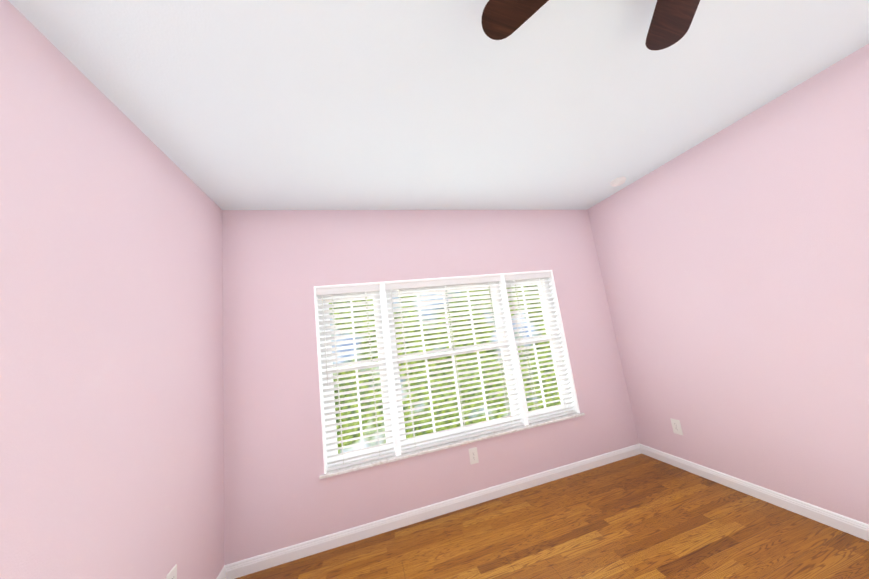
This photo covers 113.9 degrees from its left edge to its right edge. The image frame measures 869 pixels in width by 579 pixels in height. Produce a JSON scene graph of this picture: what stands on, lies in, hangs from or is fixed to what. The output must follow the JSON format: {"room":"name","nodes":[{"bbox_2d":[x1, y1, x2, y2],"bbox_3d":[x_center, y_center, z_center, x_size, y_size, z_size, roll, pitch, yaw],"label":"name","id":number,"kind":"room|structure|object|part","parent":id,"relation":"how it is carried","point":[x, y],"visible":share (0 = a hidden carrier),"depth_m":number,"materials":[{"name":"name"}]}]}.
{"room":"empty bedroom","nodes":[
{"label":"empty bedroom","id":0,"kind":"room"},
{"bbox_2d":[0,0,223,578],"bbox_3d":[-1.095,0.226,-0.199,0.200,2.740,5.340,-5,-9,-16],"label":"wall","id":1,"kind":"structure","parent":0,"point":[111,371],"depth_m":1.16,"materials":[{"name":"pink paint"}]},
{"bbox_2d":[166,564,176,578],"bbox_3d":[-1.348,1.512,1.453,0.008,0.132,0.080,-5,-9,-16],"label":"electrical outlet","id":2,"kind":"object","parent":1,"relation":"attached to","point":[172,574],"visible":1,"depth_m":1.46,"materials":[{"name":"white"}]},
{"bbox_2d":[216,564,227,578],"bbox_3d":[-0.829,1.515,-0.378,0.015,0.092,4.940,-5,-9,-16],"label":"baseboard","id":3,"kind":"structure","parent":1,"relation":"attached to","point":[223,574],"depth_m":1.94,"materials":[{"name":"white"}]},
{"bbox_2d":[222,210,638,564],"bbox_3d":[0.170,0.544,2.781,3.790,2.740,0.200,-5,-9,-16],"label":"wall","id":4,"kind":"structure","parent":0,"point":[278,265],"depth_m":2.46,"materials":[{"name":"pink paint"}]},
{"bbox_2d":[228,443,639,578],"bbox_3d":[0.356,1.822,2.470,3.720,0.092,0.015,-5,-9,-16],"label":"baseboard","id":5,"kind":"structure","parent":4,"relation":"attached to","point":[254,564],"depth_m":2.32,"materials":[{"name":"white wood"}]},
{"bbox_2d":[317,278,573,466],"bbox_3d":[0.191,0.636,2.772,2.426,1.508,0.144,-5,-9,-16],"label":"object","id":6,"kind":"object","parent":4,"relation":"in","point":[406,324],"depth_m":2.67,"materials":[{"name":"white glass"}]},
{"bbox_2d":[316,284,394,470],"bbox_3d":[-0.692,0.702,2.462,0.550,1.490,0.074,-5,-9,-16],"label":"window blind","id":7,"kind":"object","parent":6,"relation":"attached to","point":[346,289],"visible":0.94,"depth_m":2.49,"materials":[{"name":"white plastic"}]},
{"bbox_2d":[322,296,328,385],"bbox_3d":[-0.938,0.430,2.422,0.012,0.768,0.012,-2,-10,-30],"label":"blind cord","id":8,"kind":"object","parent":7,"relation":"hanging from","point":[322,296],"depth_m":2.42,"materials":[{"name":"white fabric"}]},
{"bbox_2d":[332,295,343,464],"bbox_3d":[-0.826,0.722,2.404,0.004,1.433,0.002,-5,-9,-16],"label":"blind cord","id":9,"kind":"object","parent":7,"relation":"hanging from","point":[337,367],"depth_m":2.40,"materials":[{"name":"white fabric"}]},
{"bbox_2d":[365,292,379,454],"bbox_3d":[-0.546,0.699,2.483,0.004,1.433,0.002,-5,-9,-16],"label":"blind cord","id":10,"kind":"object","parent":7,"relation":"hanging from","point":[365,292],"depth_m":2.48,"materials":[{"name":"white fabric"}]},
{"bbox_2d":[374,296,383,393],"bbox_3d":[-0.501,0.464,2.533,0.013,0.908,0.013,0,-11,-36],"label":"blind cord","id":11,"kind":"object","parent":7,"relation":"hanging from","point":[374,296],"depth_m":2.53,"materials":[{"name":"white fabric"}]},
{"bbox_3d":[0.182,0.642,2.803,2.426,1.508,0.080,-5,-9,-16],"label":"window sashes","id":12,"kind":"part","parent":6,"relation":"part of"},
{"bbox_2d":[385,275,523,453],"bbox_3d":[0.197,0.630,2.712,1.198,1.490,0.074,-5,-9,-16],"label":"window blind","id":13,"kind":"object","parent":6,"relation":"attached to","point":[436,282],"visible":0.98,"depth_m":2.71,"materials":[{"name":"white plastic"}]},
{"bbox_2d":[390,290,399,374],"bbox_3d":[-0.361,0.384,2.584,0.012,0.768,0.012,-2,-10,-30],"label":"blind cord","id":14,"kind":"object","parent":13,"relation":"hanging from","point":[390,290],"depth_m":2.57,"materials":[{"name":"white fabric"}]},
{"bbox_2d":[398,289,415,445],"bbox_3d":[-0.249,0.675,2.566,0.004,1.433,0.002,-5,-9,-16],"label":"blind cord","id":15,"kind":"object","parent":13,"relation":"hanging from","point":[398,289],"depth_m":2.57,"materials":[{"name":"white fabric"}]},
{"bbox_2d":[446,286,466,435],"bbox_3d":[0.202,0.638,2.693,0.004,1.433,0.002,-5,-9,-16],"label":"blind cord","id":16,"kind":"object","parent":13,"relation":"hanging from","point":[446,286],"depth_m":2.69,"materials":[{"name":"white fabric"}]},
{"bbox_2d":[487,285,508,420],"bbox_3d":[0.647,0.607,2.845,0.002,1.433,0.002,-5,-9,-16],"label":"blind cord","id":17,"kind":"object","parent":13,"relation":"hanging from","point":[487,285],"depth_m":2.84,"materials":[{"name":"white fabric"}]},
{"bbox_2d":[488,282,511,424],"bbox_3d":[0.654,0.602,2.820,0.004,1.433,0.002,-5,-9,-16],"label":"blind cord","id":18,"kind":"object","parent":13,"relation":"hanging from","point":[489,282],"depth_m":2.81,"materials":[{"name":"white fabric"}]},
{"bbox_2d":[504,271,575,422],"bbox_3d":[1.095,0.558,2.965,0.570,1.490,0.074,-5,-9,-16],"label":"window blind","id":19,"kind":"object","parent":6,"relation":"attached to","point":[520,276],"visible":0.81,"depth_m":3.00,"materials":[{"name":"white plastic"}]},
{"bbox_2d":[509,281,522,354],"bbox_3d":[0.839,0.287,2.922,0.012,0.768,0.012,-2,-10,-30],"label":"blind cord","id":20,"kind":"object","parent":19,"relation":"hanging from","point":[509,281],"depth_m":2.92,"materials":[{"name":"white fabric"}]},
{"bbox_2d":[514,280,539,418],"bbox_3d":[0.951,0.578,2.904,0.004,1.433,0.002,-5,-9,-16],"label":"blind cord","id":21,"kind":"object","parent":19,"relation":"hanging from","point":[526,342],"depth_m":2.89,"materials":[{"name":"white fabric"}]},
{"bbox_2d":[541,280,565,410],"bbox_3d":[1.250,0.554,2.988,0.004,1.433,0.002,-5,-9,-16],"label":"blind cord","id":22,"kind":"object","parent":19,"relation":"hanging from","point":[541,280],"depth_m":2.98,"materials":[{"name":"white fabric"}]},
{"bbox_2d":[314,270,579,473],"bbox_3d":[0.204,0.626,2.720,2.450,1.508,0.094,-5,-9,-16],"label":"window frame","id":23,"kind":"structure","parent":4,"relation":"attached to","point":[516,371],"depth_m":2.77,"materials":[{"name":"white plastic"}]},
{"bbox_2d":[319,412,584,478],"bbox_3d":[0.302,1.373,2.586,2.520,0.022,0.123,-5,-9,-16],"label":"window sill","id":24,"kind":"structure","parent":4,"relation":"attached to","point":[343,470],"depth_m":2.48,"materials":[{"name":"wood"}]},
{"bbox_2d":[469,447,478,464],"bbox_3d":[0.352,1.492,2.537,0.080,0.132,0.008,-5,-9,-16],"label":"electrical outlet","id":25,"kind":"object","parent":4,"relation":"attached to","point":[473,454],"visible":1,"depth_m":2.53,"materials":[{"name":"white plastic"}]},
{"bbox_2d":[8,0,868,209],"bbox_3d":[0.643,-1.330,0.564,4.190,0.120,5.340,-5,-9,-16],"label":"ceiling","id":26,"kind":"structure","parent":0,"point":[367,104],"depth_m":1.49,"materials":[{"name":"white paint"}]},
{"bbox_2d":[481,0,699,49],"bbox_3d":[0.688,-0.970,0.528,1.300,0.608,1.271,-5,-9,-16],"label":"ceiling fan","id":27,"kind":"object","parent":26,"relation":"hanging from","point":[671,22],"visible":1,"depth_m":1.04,"materials":[{"name":"brown wood"}]},
{"bbox_3d":[0.363,-1.000,0.887,0.322,0.034,0.437,-5,-9,-16],"label":"blade","id":28,"kind":"part","parent":27,"relation":"part of","materials":[{"name":"brown wood"}]},
{"bbox_3d":[0.863,-1.047,0.986,0.368,0.034,0.406,-5,-9,-16],"label":"blade","id":29,"kind":"part","parent":27,"relation":"part of","materials":[{"name":"brown wood"}]},
{"bbox_2d":[610,177,625,186],"bbox_3d":[1.786,-1.042,2.749,0.136,0.041,0.136,-5,-9,-16],"label":"smoke detector","id":30,"kind":"object","parent":26,"relation":"attached to","point":[618,181],"visible":1,"depth_m":2.72,"materials":[{"name":"white plastic"}]},
{"bbox_2d":[235,454,868,578],"bbox_3d":[0.996,1.472,0.116,4.190,0.120,5.340,-5,-9,-16],"label":"floor","id":31,"kind":"structure","parent":0,"point":[641,516],"depth_m":1.94,"materials":[{"name":"brown wood"}]},
{"bbox_2d":[588,44,868,523],"bbox_3d":[2.734,-0.083,0.879,0.200,2.740,5.340,-5,-9,-16],"label":"wall","id":32,"kind":"structure","parent":0,"point":[733,258],"depth_m":2.01,"materials":[{"name":"pink paint"}]},
{"bbox_2d":[670,418,682,434],"bbox_3d":[2.244,1.273,2.623,0.008,0.132,0.080,-5,-9,-16],"label":"electrical outlet","id":33,"kind":"object","parent":32,"relation":"attached to","point":[676,426],"visible":1,"depth_m":2.62,"materials":[{"name":"white plastic"}]},
{"bbox_2d":[640,444,868,540],"bbox_3d":[2.794,1.222,0.642,0.015,0.092,4.940,-5,-9,-16],"label":"baseboard","id":34,"kind":"structure","parent":32,"relation":"attached to","point":[851,526],"depth_m":2.03,"materials":[{"name":"white wood"}]},
{"label":"outside","id":35,"kind":"structure","parent":0,"visible":0},
{"bbox_2d":[329,285,560,453],"bbox_3d":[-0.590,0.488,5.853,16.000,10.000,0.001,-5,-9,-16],"label":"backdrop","id":36,"kind":"structure","parent":35,"point":[434,402],"depth_m":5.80,"materials":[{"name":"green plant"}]}
]}

